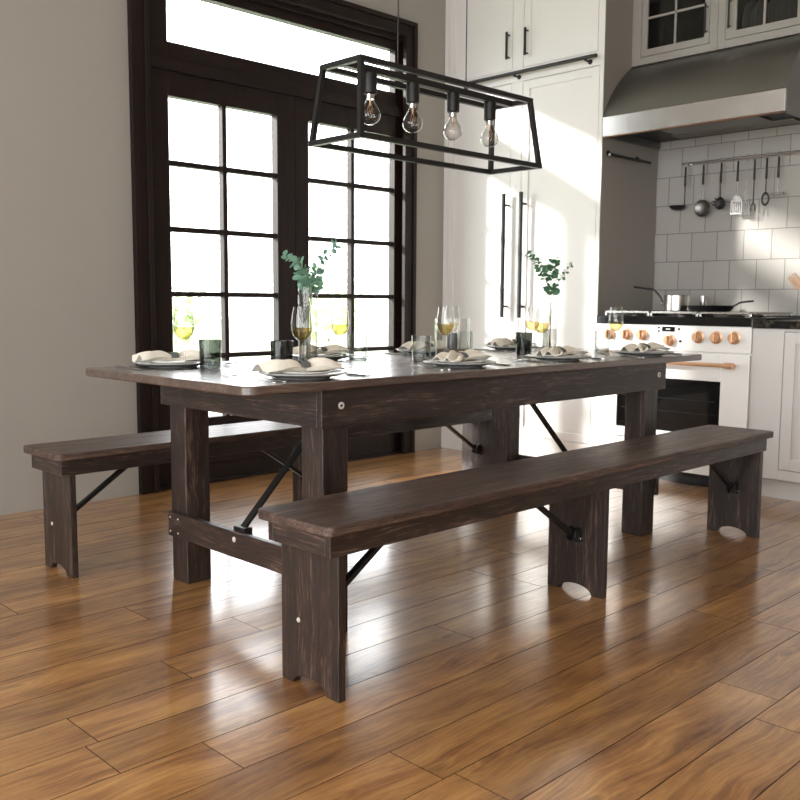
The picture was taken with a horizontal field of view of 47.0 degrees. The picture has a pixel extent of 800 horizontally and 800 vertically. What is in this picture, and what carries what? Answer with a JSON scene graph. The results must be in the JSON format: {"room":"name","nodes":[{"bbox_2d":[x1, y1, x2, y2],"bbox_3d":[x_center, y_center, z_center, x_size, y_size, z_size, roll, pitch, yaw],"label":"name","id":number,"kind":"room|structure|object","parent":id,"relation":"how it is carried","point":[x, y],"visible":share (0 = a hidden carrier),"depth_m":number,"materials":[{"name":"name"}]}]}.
{"room":"dining room","nodes":[
{"label":"dining room","id":0,"kind":"room"},
{"bbox_2d":[0,0,445,515],"bbox_3d":[-1.894,-0.961,4.091,7.200,3.110,0.140,-6,8,-44],"label":"wall","id":1,"kind":"structure","parent":0,"point":[67,272],"depth_m":4.35,"materials":[{"name":"grey paint"}]},
{"bbox_2d":[150,68,295,486],"bbox_3d":[-0.952,-0.636,5.037,0.923,2.129,0.061,-6,8,-44],"label":"door","id":2,"kind":"structure","parent":1,"relation":"in","point":[165,85],"depth_m":5.01,"materials":[{"name":"brown wood"}]},
{"bbox_2d":[127,0,417,494],"bbox_3d":[-0.611,-0.943,5.240,1.980,2.728,0.034,-6,8,-44],"label":"trim","id":3,"kind":"structure","parent":1,"relation":"attached to","point":[137,10],"depth_m":4.65,"materials":[{"name":"brown wood"}]},
{"bbox_2d":[148,0,402,490],"bbox_3d":[-0.645,-0.915,5.330,1.896,2.660,0.138,-6,8,-44],"label":"trim","id":4,"kind":"structure","parent":1,"relation":"attached to","point":[156,62],"depth_m":5.14,"materials":[{"name":"brown wood"}]},
{"bbox_2d":[149,0,402,107],"bbox_3d":[-0.629,-1.982,5.211,1.815,0.398,0.055,-6,8,-44],"label":"window","id":5,"kind":"structure","parent":1,"relation":"in","point":[159,45],"depth_m":5.09,"materials":[{"name":"brown wood"}]},
{"bbox_2d":[294,97,402,457],"bbox_3d":[-0.305,-0.699,5.670,0.887,2.129,0.061,-6,8,-44],"label":"door","id":6,"kind":"structure","parent":1,"relation":"in","point":[334,116],"depth_m":5.64,"materials":[{"name":"brown wood"}]},
{"bbox_2d":[0,447,799,799],"bbox_3d":[0.489,0.824,1.835,7.200,0.060,6.680,-6,8,-44],"label":"floor","id":7,"kind":"structure","parent":0,"point":[470,675],"depth_m":2.47,"materials":[{"name":"brown wood"}]},
{"bbox_2d":[23,409,491,577],"bbox_3d":[-0.412,0.319,4.130,2.441,0.454,0.296,-6,8,-44],"label":"bench","id":8,"kind":"object","parent":7,"relation":"on","point":[60,462],"visible":0.58,"depth_m":3.46,"materials":[{"name":"brown wood"}]},
{"bbox_2d":[86,347,701,632],"bbox_3d":[0.148,0.225,3.585,2.440,0.762,0.932,-6,8,-44],"label":"dining table","id":9,"kind":"object","parent":7,"relation":"on","point":[324,409],"visible":0.69,"depth_m":3.06,"materials":[{"name":"brown wood"}]},
{"bbox_2d":[115,365,143,369],"bbox_3d":[-0.879,-0.105,2.989,0.019,0.005,0.220,-4,8,-38],"label":"knife","id":10,"kind":"object","parent":9,"relation":"on","point":[121,366],"visible":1,"depth_m":3.00,"materials":[{"name":"silver metal"}]},
{"bbox_2d":[133,359,211,367],"bbox_3d":[-0.765,-0.122,3.100,0.257,0.018,0.257,-3,7,-25],"label":"dinner plate","id":11,"kind":"object","parent":9,"relation":"on","point":[209,361],"visible":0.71,"depth_m":3.00,"materials":[{"name":"grey ceramic"}]},
{"bbox_2d":[148,360,199,363],"bbox_3d":[-0.764,-0.127,3.099,0.181,0.014,0.181,1,6,2],"label":"plate","id":12,"kind":"object","parent":11,"relation":"on","point":[189,361],"visible":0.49,"depth_m":3.04,"materials":[{"name":"white ceramic"}]},
{"bbox_2d":[132,349,212,362],"bbox_3d":[-0.761,-0.150,3.091,0.271,0.039,0.114,-3,7,-31],"label":"napkin","id":13,"kind":"object","parent":12,"relation":"on","point":[189,354],"visible":0.87,"depth_m":3.07,"materials":[{"name":"fabric"}]},
{"bbox_2d":[168,352,178,357],"bbox_3d":[-0.764,-0.153,3.097,0.026,0.018,0.057,-3,7,-31],"label":"napkin ring","id":14,"kind":"object","parent":13,"relation":"on","point":[173,354],"visible":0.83,"depth_m":3.08,"materials":[{"name":"grey metal"}]},
{"bbox_2d":[173,306,194,369],"bbox_3d":[-0.699,-0.202,2.978,0.069,0.204,0.069,-6,8,-44],"label":"wine glass","id":15,"kind":"object","parent":9,"relation":"on","point":[180,368],"visible":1,"depth_m":2.98,"materials":[{"name":"clear glass"}]},
{"bbox_2d":[198,339,220,368],"bbox_3d":[-0.626,-0.153,3.036,0.074,0.094,0.074,-6,8,-44],"label":"tumbler","id":16,"kind":"object","parent":9,"relation":"on","point":[203,343],"visible":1,"depth_m":3.01,"materials":[{"name":"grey glass"}]},
{"bbox_2d":[221,375,276,382],"bbox_3d":[-0.416,-0.059,2.542,0.200,0.012,0.023,5,7,35],"label":"fork","id":17,"kind":"object","parent":9,"relation":"on","point":[225,376],"visible":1,"depth_m":2.55,"materials":[{"name":"silver metal"}]},
{"bbox_2d":[231,374,286,381],"bbox_3d":[-0.394,-0.061,2.570,0.200,0.012,0.023,4,7,33],"label":"fork","id":18,"kind":"object","parent":9,"relation":"on","point":[233,375],"visible":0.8,"depth_m":2.57,"materials":[{"name":"silver metal"}]},
{"bbox_2d":[270,340,292,359],"bbox_3d":[-0.380,-0.143,2.956,0.074,0.094,0.074,-6,8,-44],"label":"tumbler","id":19,"kind":"object","parent":9,"relation":"on","point":[274,344],"visible":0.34,"depth_m":2.93,"materials":[{"name":"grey glass"}]},
{"bbox_2d":[291,307,312,343],"bbox_3d":[-0.314,-0.197,2.948,0.069,0.204,0.069,-6,8,-44],"label":"wine glass","id":20,"kind":"object","parent":9,"relation":"on","point":[293,307],"visible":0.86,"depth_m":2.94,"materials":[{"name":"clear glass"}]},
{"bbox_2d":[258,369,346,379],"bbox_3d":[-0.284,-0.075,2.678,0.257,0.018,0.257,-1,6,-10],"label":"dinner plate","id":21,"kind":"object","parent":9,"relation":"on","point":[335,372],"visible":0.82,"depth_m":2.59,"materials":[{"name":"grey ceramic"}]},
{"bbox_2d":[276,369,333,374],"bbox_3d":[-0.284,-0.080,2.677,0.181,0.014,0.181,3,7,23],"label":"plate","id":22,"kind":"object","parent":21,"relation":"on","point":[330,370],"visible":0.51,"depth_m":2.60,"materials":[{"name":"white ceramic"}]},
{"bbox_2d":[251,357,344,373],"bbox_3d":[-0.288,-0.104,2.681,0.270,0.038,0.134,-4,7,-35],"label":"napkin","id":23,"kind":"object","parent":22,"relation":"on","point":[317,364],"visible":0.98,"depth_m":2.64,"materials":[{"name":"fabric"}]},
{"bbox_2d":[297,361,310,366],"bbox_3d":[-0.283,-0.106,2.675,0.026,0.018,0.057,-4,7,-35],"label":"napkin ring","id":24,"kind":"object","parent":23,"relation":"on","point":[304,363],"visible":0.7,"depth_m":2.66,"materials":[{"name":"grey metal"}]},
{"bbox_2d":[293,353,352,359],"bbox_3d":[-0.308,-0.168,3.561,0.257,0.018,0.257,6,8,43],"label":"dinner plate","id":25,"kind":"object","parent":9,"relation":"on","point":[345,355],"visible":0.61,"depth_m":3.47,"materials":[{"name":"white ceramic"}]},
{"bbox_2d":[297,353,343,355],"bbox_3d":[-0.308,-0.173,3.560,0.181,0.014,0.181,-1,6,-13],"label":"plate","id":26,"kind":"object","parent":25,"relation":"on","point":[333,354],"visible":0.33,"depth_m":3.51,"materials":[{"name":"grey ceramic"}]},
{"bbox_2d":[282,344,352,355],"bbox_3d":[-0.311,-0.197,3.559,0.276,0.039,0.144,-6,8,-44],"label":"napkin","id":27,"kind":"object","parent":26,"relation":"on","point":[334,348],"visible":0.84,"depth_m":3.54,"materials":[{"name":"fabric"}]},
{"bbox_2d":[316,346,327,350],"bbox_3d":[-0.308,-0.199,3.557,0.026,0.018,0.057,-6,8,-44],"label":"napkin ring","id":28,"kind":"object","parent":27,"relation":"on","point":[323,348],"visible":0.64,"depth_m":3.54,"materials":[{"name":"grey metal"}]},
{"bbox_2d":[331,310,348,360],"bbox_3d":[-0.224,-0.248,3.438,0.069,0.204,0.069,-6,8,-44],"label":"wine glass","id":29,"kind":"object","parent":9,"relation":"on","point":[347,310],"visible":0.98,"depth_m":3.46,"materials":[{"name":"clear glass"}]},
{"bbox_2d":[348,338,367,359],"bbox_3d":[-0.160,-0.200,3.506,0.074,0.094,0.074,-6,8,-44],"label":"tumbler","id":30,"kind":"object","parent":9,"relation":"on","point":[351,358],"visible":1,"depth_m":3.50,"materials":[{"name":"clear glass"}]},
{"bbox_2d":[346,373,370,376],"bbox_3d":[-0.170,-0.080,2.790,0.220,0.005,0.019,6,8,43],"label":"knife","id":31,"kind":"object","parent":9,"relation":"on","point":[354,374],"visible":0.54,"depth_m":2.73,"materials":[{"name":"silver metal"}]},
{"bbox_2d":[384,352,416,355],"bbox_3d":[0.002,-0.192,3.865,0.019,0.005,0.220,-4,8,-38],"label":"knife","id":32,"kind":"object","parent":9,"relation":"on","point":[384,352],"visible":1,"depth_m":3.88,"materials":[{"name":"silver metal"}]},
{"bbox_2d":[398,349,433,354],"bbox_3d":[0.116,-0.209,3.976,0.257,0.018,0.257,-2,7,-24],"label":"dinner plate","id":33,"kind":"object","parent":9,"relation":"on","point":[400,350],"visible":0.45,"depth_m":3.88,"materials":[{"name":"grey ceramic"}]},
{"bbox_2d":[406,349,433,350],"bbox_3d":[0.116,-0.215,3.975,0.181,0.014,0.181,0,6,-3],"label":"plate","id":34,"kind":"object","parent":33,"relation":"on","point":[406,349],"visible":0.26,"depth_m":3.90,"materials":[{"name":"grey ceramic"}]},
{"bbox_2d":[396,340,446,349],"bbox_3d":[0.116,-0.239,3.973,0.140,0.040,0.270,6,8,42],"label":"napkin","id":35,"kind":"object","parent":34,"relation":"on","point":[415,345],"visible":0.85,"depth_m":3.94,"materials":[{"name":"fabric"}]},
{"bbox_2d":[412,340,430,361],"bbox_3d":[0.080,-0.194,3.462,0.074,0.094,0.074,-6,8,-44],"label":"tumbler","id":36,"kind":"object","parent":9,"relation":"on","point":[414,359],"visible":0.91,"depth_m":3.46,"materials":[{"name":"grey glass"}]},
{"bbox_2d":[401,363,444,369],"bbox_3d":[0.075,-0.111,3.064,0.023,0.012,0.200,-5,8,-42],"label":"fork","id":37,"kind":"object","parent":9,"relation":"on","point":[401,363],"visible":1,"depth_m":3.06,"materials":[{"name":"silver metal"}]},
{"bbox_2d":[405,363,450,369],"bbox_3d":[0.097,-0.114,3.092,0.023,0.012,0.200,-6,8,-45],"label":"fork","id":38,"kind":"object","parent":9,"relation":"on","point":[410,364],"visible":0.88,"depth_m":3.10,"materials":[{"name":"silver metal"}]},
{"bbox_2d":[434,318,469,355],"bbox_3d":[0.214,-0.256,3.771,0.144,0.155,0.144,-6,8,-44],"label":"hurricane vase","id":39,"kind":"object","parent":9,"relation":"on","point":[436,351],"visible":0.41,"depth_m":3.74,"materials":[{"name":"clear glass"}]},
{"bbox_2d":[447,331,457,348],"bbox_3d":[0.214,-0.247,3.765,0.044,0.072,0.044,-6,8,-44],"label":"pillar candle","id":40,"kind":"object","parent":39,"relation":"in","point":[452,338],"visible":1,"depth_m":3.75,"materials":[{"name":"grey wax"}]},
{"bbox_2d":[423,359,495,367],"bbox_3d":[0.207,-0.127,3.200,0.257,0.018,0.257,-2,7,-25],"label":"dinner plate","id":41,"kind":"object","parent":9,"relation":"on","point":[487,362],"visible":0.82,"depth_m":3.11,"materials":[{"name":"grey ceramic"}]},
{"bbox_2d":[434,359,484,362],"bbox_3d":[0.207,-0.132,3.200,0.181,0.014,0.181,1,6,10],"label":"plate","id":42,"kind":"object","parent":41,"relation":"on","point":[471,360],"visible":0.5,"depth_m":3.15,"materials":[{"name":"white ceramic"}]},
{"bbox_2d":[428,349,492,361],"bbox_3d":[0.210,-0.156,3.195,0.127,0.040,0.272,4,7,32],"label":"napkin","id":43,"kind":"object","parent":42,"relation":"on","point":[452,356],"visible":0.94,"depth_m":3.17,"materials":[{"name":"fabric"}]},
{"bbox_2d":[473,348,502,350],"bbox_3d":[0.419,-0.233,4.273,0.019,0.005,0.220,-5,8,-41],"label":"knife","id":44,"kind":"object","parent":9,"relation":"on","point":[473,348],"visible":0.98,"depth_m":4.30,"materials":[{"name":"silver metal"}]},
{"bbox_2d":[493,363,510,365],"bbox_3d":[0.321,-0.132,3.312,0.019,0.005,0.220,-4,7,-34],"label":"knife","id":45,"kind":"object","parent":9,"relation":"on","point":[494,363],"visible":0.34,"depth_m":3.25,"materials":[{"name":"silver metal"}]},
{"bbox_2d":[485,345,538,349],"bbox_3d":[0.533,-0.250,4.384,0.257,0.018,0.257,-3,7,-29],"label":"dinner plate","id":46,"kind":"object","parent":9,"relation":"on","point":[533,346],"visible":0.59,"depth_m":4.30,"materials":[{"name":"grey ceramic"}]},
{"bbox_3d":[0.533,-0.255,4.383,0.181,0.013,0.181,1,6,3],"label":"plate","id":47,"kind":"object","parent":46,"relation":"on","visible":0},
{"bbox_2d":[485,337,536,346],"bbox_3d":[0.528,-0.280,4.387,0.270,0.041,0.130,-5,8,-42],"label":"napkin","id":48,"kind":"object","parent":47,"relation":"on","point":[500,342],"visible":0.73,"depth_m":4.33,"materials":[{"name":"fabric"}]},
{"bbox_2d":[515,332,532,354],"bbox_3d":[0.533,-0.244,3.962,0.074,0.094,0.074,-6,8,-44],"label":"tumbler","id":49,"kind":"object","parent":9,"relation":"on","point":[518,335],"visible":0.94,"depth_m":3.94,"materials":[{"name":"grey glass"}]},
{"bbox_2d":[506,358,552,362],"bbox_3d":[0.485,-0.150,3.454,0.200,0.012,0.023,5,8,39],"label":"fork","id":50,"kind":"object","parent":9,"relation":"on","point":[506,358],"visible":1,"depth_m":3.46,"materials":[{"name":"silver metal"}]},
{"bbox_2d":[509,357,554,361],"bbox_3d":[0.506,-0.152,3.482,0.200,0.012,0.023,5,7,36],"label":"fork","id":51,"kind":"object","parent":9,"relation":"on","point":[509,357],"visible":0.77,"depth_m":3.48,"materials":[{"name":"silver metal"}]},
{"bbox_2d":[525,354,591,360],"bbox_3d":[0.617,-0.166,3.590,0.257,0.018,0.257,1,6,3],"label":"dinner plate","id":52,"kind":"object","parent":9,"relation":"on","point":[527,355],"visible":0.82,"depth_m":3.50,"materials":[{"name":"grey ceramic"}]},
{"bbox_2d":[536,354,581,356],"bbox_3d":[0.617,-0.171,3.590,0.181,0.014,0.181,-2,7,-23],"label":"plate","id":53,"kind":"object","parent":52,"relation":"on","point":[567,355],"visible":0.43,"depth_m":3.54,"materials":[{"name":"grey ceramic"}]},
{"bbox_2d":[531,345,588,356],"bbox_3d":[0.617,-0.195,3.588,0.138,0.039,0.272,5,8,37],"label":"napkin","id":54,"kind":"object","parent":53,"relation":"on","point":[554,350],"visible":0.99,"depth_m":3.55,"materials":[{"name":"fabric"}]},
{"bbox_2d":[595,333,610,351],"bbox_3d":[0.932,-0.271,4.240,0.074,0.094,0.074,-6,8,-44],"label":"tumbler","id":55,"kind":"object","parent":9,"relation":"on","point":[596,350],"visible":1,"depth_m":4.23,"materials":[{"name":"clear glass"}]},
{"bbox_2d":[599,353,640,357],"bbox_3d":[0.914,-0.186,3.822,0.023,0.012,0.200,-5,8,-42],"label":"fork","id":56,"kind":"object","parent":9,"relation":"on","point":[599,353],"visible":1,"depth_m":3.83,"materials":[{"name":"silver metal"}]},
{"bbox_2d":[613,350,673,355],"bbox_3d":[1.046,-0.202,3.958,0.257,0.018,0.257,-1,6,-14],"label":"dinner plate","id":57,"kind":"object","parent":9,"relation":"on","point":[616,351],"visible":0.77,"depth_m":3.87,"materials":[{"name":"grey ceramic"}]},
{"bbox_2d":[624,350,664,352],"bbox_3d":[1.046,-0.207,3.958,0.181,0.014,0.181,-2,6,-22],"label":"plate","id":58,"kind":"object","parent":57,"relation":"on","point":[651,351],"visible":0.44,"depth_m":3.88,"materials":[{"name":"grey ceramic"}]},
{"bbox_2d":[618,342,670,351],"bbox_3d":[1.049,-0.230,3.952,0.141,0.039,0.271,6,8,41],"label":"napkin","id":59,"kind":"object","parent":58,"relation":"on","point":[630,347],"visible":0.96,"depth_m":3.93,"materials":[{"name":"fabric"}]},
{"bbox_3d":[-0.327,-0.265,3.277,0.069,0.270,0.069,-6,8,-44],"label":"glass vase","id":60,"kind":"object","parent":9,"relation":"on","visible":0},
{"bbox_2d":[281,239,340,359],"bbox_3d":[-0.315,-0.357,3.265,0.214,0.431,0.100,0,6,-4],"label":"bunch","id":61,"kind":"object","parent":60,"relation":"in","point":[306,282],"visible":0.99,"depth_m":3.26,"materials":[{"name":"green plant"}]},
{"bbox_3d":[0.708,-0.354,4.341,0.069,0.235,0.069,-6,8,-44],"label":"glass vase","id":62,"kind":"object","parent":9,"relation":"on","visible":0},
{"bbox_2d":[524,250,572,346],"bbox_3d":[0.697,-0.474,4.329,0.224,0.454,0.080,-1,6,-11],"label":"bunch","id":63,"kind":"object","parent":62,"relation":"in","point":[549,267],"visible":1,"depth_m":4.32,"materials":[{"name":"green plant"}]},
{"bbox_2d":[258,425,773,702],"bbox_3d":[0.598,0.430,3.126,2.441,0.454,0.296,-6,8,-44],"label":"bench","id":64,"kind":"object","parent":7,"relation":"on","point":[315,535],"visible":1,"depth_m":2.67,"materials":[{"name":"brown wood"}]},
{"bbox_2d":[441,0,657,456],"bbox_3d":[0.912,-1.161,5.882,0.670,3.045,1.222,-6,8,-44],"label":"tall cabinet","id":65,"kind":"object","parent":7,"relation":"on","point":[588,208],"depth_m":5.57,"materials":[{"name":"white paint"}]},
{"bbox_2d":[606,150,650,163],"bbox_3d":[1.329,-1.419,5.368,0.440,0.042,0.054,-6,8,-44],"label":"towel rail","id":66,"kind":"object","parent":65,"relation":"attached to","point":[608,153],"visible":1,"depth_m":5.33,"materials":[{"name":"black metal"}]},
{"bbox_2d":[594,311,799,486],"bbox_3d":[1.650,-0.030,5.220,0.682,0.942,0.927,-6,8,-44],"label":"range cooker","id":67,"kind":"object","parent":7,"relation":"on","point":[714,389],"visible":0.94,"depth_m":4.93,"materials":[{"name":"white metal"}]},
{"bbox_2d":[634,286,689,310],"bbox_3d":[1.512,-0.586,5.307,0.146,0.143,0.334,-6,8,-44],"label":"saucepan","id":68,"kind":"object","parent":67,"relation":"on","point":[671,302],"visible":0.97,"depth_m":5.19,"materials":[{"name":"silver metal"}]},
{"bbox_2d":[596,315,799,326],"bbox_3d":[1.677,-0.450,5.200,0.612,0.046,0.927,-6,8,-44],"label":"cooktop","id":69,"kind":"object","parent":67,"relation":"in","point":[602,320],"depth_m":4.99,"materials":[{"name":"metal"}]},
{"bbox_2d":[699,295,706,304],"bbox_3d":[1.749,-0.559,5.311,0.040,0.091,0.040,-6,8,-44],"label":"steel canister","id":70,"kind":"object","parent":67,"relation":"on","point":[703,299],"visible":0.65,"depth_m":5.29,"materials":[{"name":"silver metal"}]},
{"bbox_2d":[687,300,753,311],"bbox_3d":[1.755,-0.517,5.050,0.348,0.063,0.256,3,6,20],"label":"frying pan","id":71,"kind":"object","parent":67,"relation":"on","point":[700,308],"visible":1,"depth_m":4.97,"materials":[{"name":"metal"}]},
{"bbox_2d":[749,328,799,501],"bbox_3d":[2.610,0.112,4.312,0.600,0.862,1.728,-6,8,-44],"label":"base cabinet","id":72,"kind":"object","parent":7,"relation":"on","point":[775,368],"visible":0.92,"depth_m":4.61,"materials":[{"name":"grey paint"}]},
{"bbox_2d":[752,319,799,328],"bbox_3d":[2.608,-0.337,4.259,0.614,0.040,1.727,-6,8,-44],"label":"countertop","id":73,"kind":"structure","parent":72,"relation":"on","point":[767,324],"depth_m":4.58,"materials":[{"name":"black stone"}]},
{"bbox_2d":[764,315,799,319],"bbox_3d":[1.995,-0.417,4.679,0.160,0.025,0.222,-6,8,-44],"label":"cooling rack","id":74,"kind":"object","parent":73,"relation":"on","point":[777,316],"visible":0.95,"depth_m":4.69,"materials":[{"name":"metal"}]},
{"bbox_3d":[2.228,-0.497,4.827,0.130,0.155,0.130,-6,8,-44],"label":"utensil crock","id":75,"kind":"object","parent":73,"relation":"on","visible":0},
{"bbox_2d":[787,273,799,289],"bbox_3d":[2.155,-0.554,4.867,0.208,0.241,0.012,4,7,34],"label":"server","id":76,"kind":"object","parent":75,"relation":"in","point":[796,283],"visible":1,"depth_m":4.89,"materials":[{"name":"brown wood"}]},
{"bbox_2d":[652,124,799,315],"bbox_3d":[3.058,-0.952,4.278,0.120,3.110,6.820,-6,8,-44],"label":"wall","id":77,"kind":"structure","parent":0,"point":[725,258],"depth_m":5.34,"materials":[{"name":"tile"}]},
{"bbox_2d":[632,0,718,67],"bbox_3d":[1.638,-2.274,5.243,0.356,0.689,0.526,-6,8,-44],"label":"upper cabinet","id":78,"kind":"object","parent":77,"relation":"attached to","point":[663,30],"visible":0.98,"depth_m":5.18,"materials":[{"name":"beige paint"}]},
{"bbox_2d":[602,34,799,149],"bbox_3d":[1.726,-1.682,5.035,0.602,0.436,1.036,-6,8,-44],"label":"range hood","id":79,"kind":"object","parent":77,"relation":"attached to","point":[755,86],"visible":1,"depth_m":4.87,"materials":[{"name":"metal"}]},
{"bbox_2d":[682,150,799,166],"bbox_3d":[2.194,-1.352,4.998,0.051,0.028,1.415,-6,8,-44],"label":"utensil rail","id":80,"kind":"object","parent":77,"relation":"attached to","point":[689,164],"visible":1,"depth_m":5.22,"materials":[{"name":"silver metal"}]},
{"bbox_2d":[669,161,687,209],"bbox_3d":[1.666,-1.280,5.503,0.098,0.286,0.103,-6,8,-44],"label":"ladle","id":81,"kind":"object","parent":80,"relation":"hanging from","point":[673,207],"visible":1,"depth_m":5.48,"materials":[{"name":"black metal"}]},
{"bbox_2d":[694,159,709,216],"bbox_3d":[1.782,-1.244,5.400,0.034,0.334,0.100,-6,8,-44],"label":"skimmer","id":82,"kind":"object","parent":80,"relation":"hanging from","point":[702,207],"visible":1,"depth_m":5.40,"materials":[{"name":"silver metal"}]},
{"bbox_2d":[712,157,724,209],"bbox_3d":[1.855,-1.251,5.315,0.048,0.301,0.078,-6,8,-44],"label":"server","id":83,"kind":"object","parent":80,"relation":"hanging from","point":[719,204],"visible":1,"depth_m":5.32,"materials":[{"name":"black metal"}]},
{"bbox_2d":[730,155,742,214],"bbox_3d":[1.930,-1.228,5.251,0.034,0.333,0.068,-6,8,-44],"label":"slotted spatula","id":84,"kind":"object","parent":80,"relation":"hanging from","point":[737,198],"visible":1,"depth_m":5.25,"materials":[{"name":"silver metal"}]},
{"bbox_2d":[739,154,750,216],"bbox_3d":[1.966,-1.218,5.217,0.031,0.346,0.070,-6,8,-44],"label":"wire turner","id":85,"kind":"object","parent":80,"relation":"hanging from","point":[747,154],"visible":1,"depth_m":5.21,"materials":[{"name":"metal"}]},
{"bbox_2d":[750,153,756,211],"bbox_3d":[1.994,-1.224,5.181,0.027,0.325,0.033,2,6,17],"label":"fork","id":86,"kind":"object","parent":80,"relation":"hanging from","point":[754,171],"visible":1,"depth_m":5.17,"materials":[{"name":"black metal"}]},
{"bbox_2d":[761,152,769,205],"bbox_3d":[2.041,-1.232,5.124,0.037,0.298,0.037,0,6,-1],"label":"serving spoon","id":87,"kind":"object","parent":80,"relation":"hanging from","point":[766,171],"visible":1,"depth_m":5.12,"materials":[{"name":"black metal"}]},
{"bbox_2d":[770,150,783,194],"bbox_3d":[2.094,-1.256,5.080,0.034,0.239,0.072,-6,8,-44],"label":"masher","id":88,"kind":"object","parent":80,"relation":"hanging from","point":[778,168],"visible":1,"depth_m":5.07,"materials":[{"name":"silver metal"}]},
{"bbox_2d":[717,0,799,49],"bbox_3d":[2.001,-2.233,4.875,0.356,0.689,0.506,-6,8,-44],"label":"upper cabinet","id":89,"kind":"object","parent":77,"relation":"attached to","point":[740,22],"visible":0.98,"depth_m":4.84,"materials":[{"name":"beige paint"}]},
{"bbox_3d":[0.507,-2.289,1.507,7.400,0.100,6.880,-6,8,-44],"label":"ceiling","id":90,"kind":"structure","parent":0,"visible":0},
{"bbox_2d":[308,0,541,174],"bbox_3d":[0.130,-1.667,3.365,0.982,1.531,0.269,-6,8,-44],"label":"pendant lamp","id":91,"kind":"object","parent":90,"relation":"hanging from","point":[366,75],"visible":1,"depth_m":3.34,"materials":[{"name":"black metal"}]},
{"bbox_2d":[364,72,376,99],"bbox_3d":[-0.103,-1.088,3.190,0.048,0.088,0.048,-6,8,-44],"label":"socket","id":92,"kind":"object","parent":91,"relation":"attached to","point":[370,78],"depth_m":3.17,"materials":[{"name":"black metal"}]},
{"bbox_2d":[406,82,418,108],"bbox_3d":[0.046,-1.102,3.336,0.048,0.088,0.048,-6,8,-44],"label":"socket","id":93,"kind":"object","parent":91,"relation":"attached to","point":[412,88],"depth_m":3.32,"materials":[{"name":"black metal"}]},
{"bbox_2d":[447,92,459,117],"bbox_3d":[0.202,-1.117,3.488,0.048,0.088,0.048,-6,8,-44],"label":"socket","id":94,"kind":"object","parent":91,"relation":"attached to","point":[453,98],"depth_m":3.47,"materials":[{"name":"black metal"}]},
{"bbox_2d":[484,101,495,125],"bbox_3d":[0.356,-1.132,3.639,0.048,0.088,0.048,-6,8,-44],"label":"socket","id":95,"kind":"object","parent":91,"relation":"attached to","point":[489,106],"depth_m":3.62,"materials":[{"name":"black metal"}]},
{"label":"outside","id":96,"kind":"structure","parent":0,"visible":0},
{"bbox_2d":[173,319,387,415],"bbox_3d":[-18.880,-1.673,28.255,70.000,0.150,57.120,-6,8,-44],"label":"lawn","id":97,"kind":"structure","parent":96,"point":[244,335],"depth_m":35.73,"materials":[{"name":"white"}]},
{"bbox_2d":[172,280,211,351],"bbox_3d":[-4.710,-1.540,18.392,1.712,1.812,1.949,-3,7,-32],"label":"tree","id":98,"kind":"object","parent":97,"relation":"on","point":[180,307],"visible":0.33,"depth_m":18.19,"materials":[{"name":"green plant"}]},
{"bbox_2d":[309,266,372,344],"bbox_3d":[-1.896,-2.415,24.536,2.437,2.297,2.507,-6,8,-44],"label":"tree","id":99,"kind":"object","parent":97,"relation":"on","point":[319,315],"visible":0.62,"depth_m":24.28,"materials":[{"name":"green plant"}]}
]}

